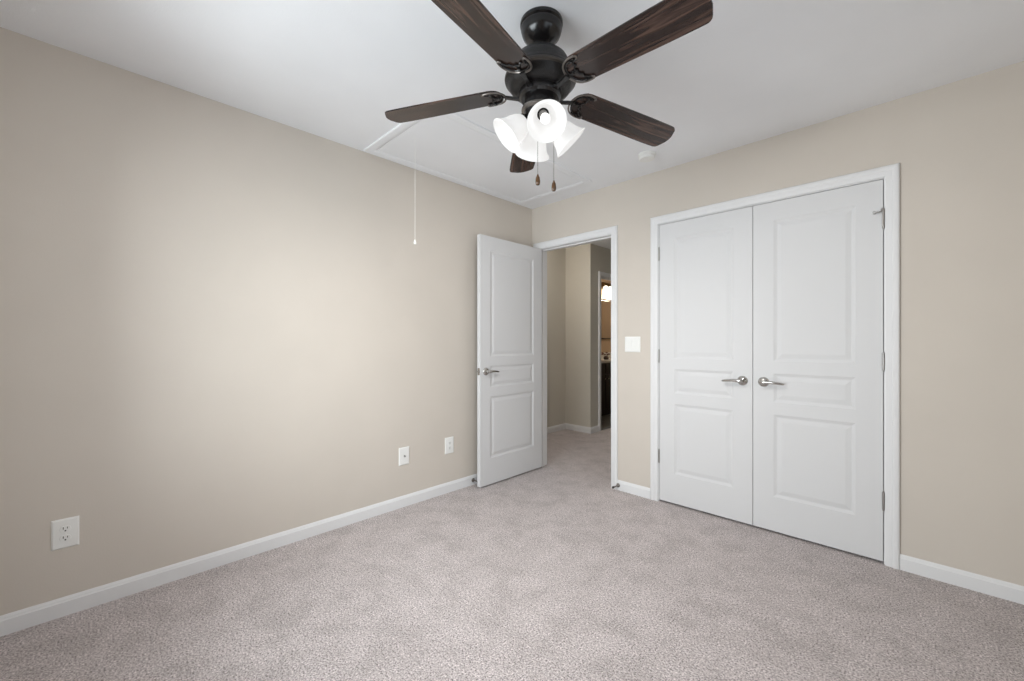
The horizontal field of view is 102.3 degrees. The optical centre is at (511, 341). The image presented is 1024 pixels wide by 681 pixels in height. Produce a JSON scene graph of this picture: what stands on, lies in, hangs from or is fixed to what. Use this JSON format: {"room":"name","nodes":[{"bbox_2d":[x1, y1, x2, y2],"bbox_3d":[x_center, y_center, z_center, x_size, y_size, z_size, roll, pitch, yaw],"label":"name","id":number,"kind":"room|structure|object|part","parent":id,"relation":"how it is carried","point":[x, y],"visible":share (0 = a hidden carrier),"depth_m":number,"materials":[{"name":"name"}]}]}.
{"room":"empty bedroom","nodes":[
{"label":"empty bedroom","id":0,"kind":"room"},
{"bbox_2d":[0,27,531,615],"bbox_3d":[-1.094,-0.042,2.714,0.120,2.640,3.540,0,0,45],"label":"wall","id":1,"kind":"structure","parent":0,"point":[223,326],"depth_m":2.12,"materials":[{"name":"beige paint"}]},
{"bbox_2d":[51,516,78,550],"bbox_3d":[-1.924,0.826,1.779,0.009,0.127,0.083,0,0,45],"label":"wall outlet","id":2,"kind":"object","parent":1,"relation":"attached to","point":[64,532],"visible":1,"depth_m":1.77,"materials":[{"name":"white plastic"}]},
{"bbox_2d":[60,534,70,541],"bbox_3d":[-1.922,0.845,1.776,0.003,0.027,0.034,0,0,45],"label":"receptacle","id":3,"kind":"object","parent":2,"relation":"attached to","point":[63,537],"depth_m":1.78,"materials":[{"name":"grey plastic"}]},
{"bbox_2d":[60,525,70,532],"bbox_3d":[-1.922,0.806,1.776,0.003,0.027,0.034,0,0,45],"label":"receptacle","id":4,"kind":"object","parent":2,"relation":"attached to","point":[63,528],"depth_m":1.78,"materials":[{"name":"grey plastic"}]},
{"bbox_2d":[0,474,476,636],"bbox_3d":[-1.004,1.139,2.711,0.013,0.078,3.420,0,0,45],"label":"baseboard","id":5,"kind":"structure","parent":1,"relation":"attached to","point":[12,622],"depth_m":2.10,"materials":[{"name":"white paint"}]},
{"bbox_2d":[399,446,408,465],"bbox_3d":[-0.767,0.818,2.949,0.017,0.127,0.083,0,0,45],"label":"cable jack","id":6,"kind":"object","parent":1,"relation":"attached to","point":[404,451],"visible":1,"depth_m":2.94,"materials":[{"name":"white plastic"}]},
{"bbox_2d":[445,436,453,453],"bbox_3d":[-0.489,0.813,3.236,0.009,0.127,0.083,0,0,45],"label":"wall outlet","id":7,"kind":"object","parent":1,"relation":"attached to","point":[449,442],"visible":1,"depth_m":3.23,"materials":[{"name":"white plastic"}]},
{"bbox_2d":[0,414,1023,680],"bbox_3d":[1.123,1.226,3.669,4.800,0.104,7.770,0,0,45],"label":"floor","id":8,"kind":"structure","parent":0,"point":[552,571],"depth_m":1.82,"materials":[{"name":"carpet"}]},
{"bbox_2d":[601,352,610,415],"bbox_3d":[1.691,0.686,7.087,0.609,0.976,2.040,0,0,45],"label":"bathroom vanity","id":9,"kind":"object","parent":8,"relation":"on","point":[605,364],"visible":0.23,"depth_m":6.50,"materials":[{"name":"black wood"}]},
{"bbox_3d":[1.320,0.423,6.330,0.018,0.150,0.380,0,0,45],"label":"drawer","id":10,"kind":"part","parent":9,"relation":"part of","materials":[{"name":"black wood"}]},
{"bbox_3d":[1.320,0.788,6.330,0.018,0.540,0.380,0,0,45],"label":"cabinet door","id":11,"kind":"part","parent":9,"relation":"part of","materials":[{"name":"black wood"}]},
{"bbox_2d":[601,358,610,362],"bbox_3d":[1.685,0.315,7.093,0.593,0.035,2.040,0,0,45],"label":"countertop","id":12,"kind":"structure","parent":9,"relation":"on","point":[602,360],"depth_m":6.54,"materials":[{"name":"grey stone"}]},
{"bbox_2d":[601,352,609,359],"bbox_3d":[1.566,0.236,6.875,0.207,0.123,0.191,0,0,45],"label":"flower arrangement","id":13,"kind":"object","parent":12,"relation":"on","point":[605,357],"visible":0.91,"depth_m":6.88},
{"bbox_3d":[1.601,0.423,6.615,0.018,0.150,0.380,0,0,45],"label":"drawer","id":14,"kind":"part","parent":9,"relation":"part of","materials":[{"name":"black wood"}]},
{"bbox_3d":[1.601,0.788,6.615,0.018,0.540,0.380,0,0,45],"label":"cabinet door","id":15,"kind":"part","parent":9,"relation":"part of","materials":[{"name":"black wood"}]},
{"bbox_2d":[0,0,1023,208],"bbox_3d":[0.149,-1.312,1.575,3.250,0.100,3.420,0,0,45],"label":"ceiling","id":16,"kind":"structure","parent":0,"point":[332,70],"depth_m":1.82,"materials":[{"name":"paint"}]},
{"bbox_2d":[364,113,591,244],"bbox_3d":[-0.171,-0.931,2.974,0.770,0.663,1.505,0,0,45],"label":"attic hatch","id":17,"kind":"object","parent":16,"relation":"attached to","point":[453,147],"visible":0.91,"depth_m":2.85,"materials":[{"name":"paint"}]},
{"bbox_3d":[-0.171,-1.257,2.974,0.770,0.010,1.505,0,0,45],"label":"hatch trim","id":18,"kind":"part","parent":17,"relation":"part of","materials":[{"name":"paint"}]},
{"bbox_3d":[-0.171,-1.260,2.974,0.646,0.004,1.381,0,0,45],"label":"hatch panel","id":19,"kind":"part","parent":17,"relation":"part of","materials":[{"name":"paint"}]},
{"bbox_2d":[385,0,712,191],"bbox_3d":[0.130,-0.924,1.593,1.236,0.676,1.262,0,0,45],"label":"ceiling fan","id":20,"kind":"object","parent":16,"relation":"hanging from","point":[540,75],"visible":1,"depth_m":1.54,"materials":[{"name":"brown metal"}]},
{"bbox_3d":[-0.285,-0.977,1.721,0.513,0.006,0.135,-3,9,13],"label":"blade","id":21,"kind":"part","parent":20,"relation":"part of","materials":[{"name":"brown wood"}]},
{"bbox_3d":[-0.096,-0.977,1.283,0.135,0.006,0.513,14,10,29],"label":"blade","id":22,"kind":"part","parent":20,"relation":"part of","materials":[{"name":"brown wood"}]},
{"bbox_3d":[-0.013,-0.817,1.615,0.138,0.140,0.140,0,0,45],"label":"lamp shade","id":23,"kind":"part","parent":20,"relation":"part of","materials":[{"name":"white glass"}]},
{"bbox_3d":[0.073,-0.964,2.036,0.135,0.006,0.513,-10,-4,-6],"label":"blade","id":24,"kind":"part","parent":20,"relation":"part of","materials":[{"name":"brown wood"}]},
{"bbox_3d":[0.092,-0.814,1.751,0.140,0.140,0.137,0,0,45],"label":"lamp shade","id":25,"kind":"part","parent":20,"relation":"part of","materials":[{"name":"white glass"}]},
{"bbox_2d":[539,110,546,116],"bbox_3d":[0.119,-0.856,1.559,0.033,0.043,0.043,0,0,-8],"label":"bulb socket","id":26,"kind":"object","parent":20,"relation":"attached to","point":[542,113],"depth_m":1.54,"materials":[{"name":"grey"}]},
{"bbox_3d":[0.122,-0.832,1.534,0.044,0.047,0.042,0,0,45],"label":"light bulb","id":27,"kind":"part","parent":20,"relation":"part of","materials":[{"name":"white glass"}]},
{"bbox_3d":[0.123,-0.816,1.510,0.140,0.140,0.138,0,0,45],"label":"lamp shade","id":28,"kind":"part","parent":20,"relation":"part of","materials":[{"name":"white glass"}]},
{"bbox_3d":[0.228,-0.813,1.646,0.138,0.140,0.140,0,0,45],"label":"lamp shade","id":29,"kind":"part","parent":20,"relation":"part of","materials":[{"name":"white glass"}]},
{"bbox_3d":[0.483,-0.957,1.793,0.513,0.006,0.135,7,-14,-23],"label":"blade","id":30,"kind":"part","parent":20,"relation":"part of","materials":[{"name":"brown wood"}]},
{"bbox_3d":[0.379,-0.965,1.327,0.135,0.006,0.513,17,-6,-41],"label":"blade","id":31,"kind":"part","parent":20,"relation":"part of","materials":[{"name":"brown wood"}]},
{"bbox_2d":[638,150,655,161],"bbox_3d":[0.908,-1.244,2.781,0.116,0.038,0.116,0,0,45],"label":"smoke detector","id":32,"kind":"object","parent":16,"relation":"attached to","point":[645,156],"visible":1,"depth_m":2.75,"materials":[{"name":"white plastic"}]},
{"bbox_2d":[547,248,564,426],"bbox_3d":[0.221,-0.042,5.139,0.100,2.440,1.530,0,0,45],"label":"wall","id":33,"kind":"structure","parent":0,"point":[555,258],"depth_m":5.42,"materials":[{"name":"paint"}]},
{"bbox_2d":[547,423,598,433],"bbox_3d":[1.018,1.139,5.585,0.411,0.078,3.285,0,0,45],"label":"baseboard","id":34,"kind":"structure","parent":33,"relation":"attached to","point":[590,430],"depth_m":5.40,"materials":[{"name":"white paint"}]},
{"bbox_2d":[565,243,594,426],"bbox_3d":[0.900,-0.042,5.474,0.398,2.440,0.100,0,0,45],"label":"wall","id":35,"kind":"structure","parent":0,"point":[579,260],"depth_m":5.42,"materials":[{"name":"paint"}]},
{"bbox_2d":[567,239,610,248],"bbox_3d":[1.575,-1.312,5.107,2.074,0.100,3.385,0,0,45],"label":"ceiling","id":36,"kind":"structure","parent":0,"point":[604,243],"depth_m":5.30,"materials":[{"name":"paint"}]},
{"bbox_2d":[595,245,610,425],"bbox_3d":[2.020,-0.042,6.409,0.115,2.440,2.805,0,0,45],"label":"wall","id":37,"kind":"structure","parent":0,"point":[602,255],"depth_m":5.42,"materials":[{"name":"paint"}]},
{"bbox_2d":[598,271,610,430],"bbox_3d":[1.434,0.126,5.720,0.018,2.104,0.834,0,0,45],"label":"trim","id":38,"kind":"structure","parent":37,"relation":"attached to","point":[603,274],"depth_m":5.43,"materials":[{"name":"white paint"}]},
{"bbox_2d":[601,279,610,352],"bbox_3d":[1.279,-0.042,7.177,0.100,2.440,2.750,0,0,45],"label":"wall","id":39,"kind":"structure","parent":0,"point":[605,343],"depth_m":7.54,"materials":[{"name":"paint"}]},
{"bbox_2d":[601,299,610,338],"bbox_3d":[1.675,-0.410,7.496,0.014,0.725,1.280,0,0,45],"label":"bathroom mirror","id":40,"kind":"object","parent":39,"relation":"attached to","point":[605,304],"visible":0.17,"depth_m":7.53,"materials":[{"name":"clear glass"}]},
{"bbox_2d":[601,282,610,298],"bbox_3d":[1.830,-0.915,7.529,0.189,0.285,0.655,0,0,45],"label":"vanity light","id":41,"kind":"object","parent":39,"relation":"attached to","point":[606,287],"visible":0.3,"depth_m":7.32,"materials":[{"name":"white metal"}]},
{"bbox_3d":[1.667,-0.880,7.329,0.140,0.215,0.140,0,0,45],"label":"lamp shade","id":42,"kind":"part","parent":41,"relation":"part of","materials":[{"name":"white glass"}]},
{"bbox_2d":[532,61,1023,585],"bbox_3d":[1.432,-0.042,2.792,3.370,2.440,0.115,0,0,45],"label":"wall","id":43,"kind":"structure","parent":0,"point":[958,146],"depth_m":2.04,"materials":[{"name":"beige paint"}]},
{"bbox_2d":[477,234,541,486],"bbox_3d":[-0.002,0.152,3.579,0.157,2.024,0.779,0,0,44],"label":"door","id":44,"kind":"structure","parent":43,"relation":"in","point":[509,274],"depth_m":3.52,"materials":[{"name":"white paint"}]},
{"bbox_3d":[-0.198,0.241,3.323,0.040,0.062,0.062,0,0,44],"label":"handle","id":45,"kind":"part","parent":44,"relation":"part of","materials":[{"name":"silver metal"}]},
{"bbox_2d":[533,225,617,489],"bbox_3d":[0.520,0.126,3.597,0.891,2.104,0.018,0,0,45],"label":"trim","id":46,"kind":"structure","parent":43,"relation":"attached to","point":[613,230],"depth_m":3.30,"materials":[{"name":"white paint"}]},
{"bbox_2d":[542,234,610,466],"bbox_3d":[0.567,0.148,3.644,0.803,2.060,0.115,0,0,45],"label":"trim","id":47,"kind":"structure","parent":43,"relation":"attached to","point":[605,237],"depth_m":3.90,"materials":[{"name":"white paint"}]},
{"bbox_2d":[625,337,639,351],"bbox_3d":[0.931,0.021,3.196,0.130,0.120,0.011,0,0,45],"label":"light switch","id":48,"kind":"object","parent":43,"relation":"attached to","point":[632,344],"visible":1,"depth_m":3.19,"materials":[{"name":"white plastic"}]},
{"bbox_2d":[658,206,752,524],"bbox_3d":[1.296,0.152,2.828,0.621,2.024,0.096,0,0,45],"label":"door","id":49,"kind":"structure","parent":43,"relation":"in","point":[705,351],"depth_m":2.81,"materials":[{"name":"white paint"}]},
{"bbox_3d":[1.417,0.251,2.661,0.027,0.026,0.131,0,0,-44],"label":"lever","id":50,"kind":"part","parent":49,"relation":"part of","materials":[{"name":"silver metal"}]},
{"bbox_3d":[1.471,0.251,2.645,0.062,0.062,0.040,0,0,45],"label":"handle","id":51,"kind":"part","parent":49,"relation":"part of","materials":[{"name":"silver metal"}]},
{"bbox_2d":[650,163,899,569],"bbox_3d":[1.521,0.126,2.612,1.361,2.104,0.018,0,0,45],"label":"trim","id":52,"kind":"structure","parent":43,"relation":"attached to","point":[891,173],"depth_m":2.17,"materials":[{"name":"white paint"}]},
{"bbox_2d":[753,179,884,560],"bbox_3d":[1.741,0.152,2.389,0.622,2.024,0.096,0,0,45],"label":"door","id":53,"kind":"structure","parent":43,"relation":"in","point":[819,356],"depth_m":2.37,"materials":[{"name":"white paint"}]},
{"bbox_3d":[1.556,0.251,2.561,0.062,0.062,0.040,0,0,45],"label":"handle","id":54,"kind":"part","parent":53,"relation":"part of","materials":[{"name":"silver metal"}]},
{"bbox_3d":[1.574,0.251,2.507,0.131,0.026,0.027,0,0,43],"label":"lever","id":55,"kind":"part","parent":53,"relation":"part of","materials":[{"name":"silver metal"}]},
{"bbox_2d":[617,480,1023,604],"bbox_3d":[1.671,1.139,2.467,2.333,0.078,0.013,0,0,45],"label":"baseboard","id":56,"kind":"structure","parent":43,"relation":"attached to","point":[1001,589],"depth_m":2.00,"materials":[{"name":"white paint"}]}
]}

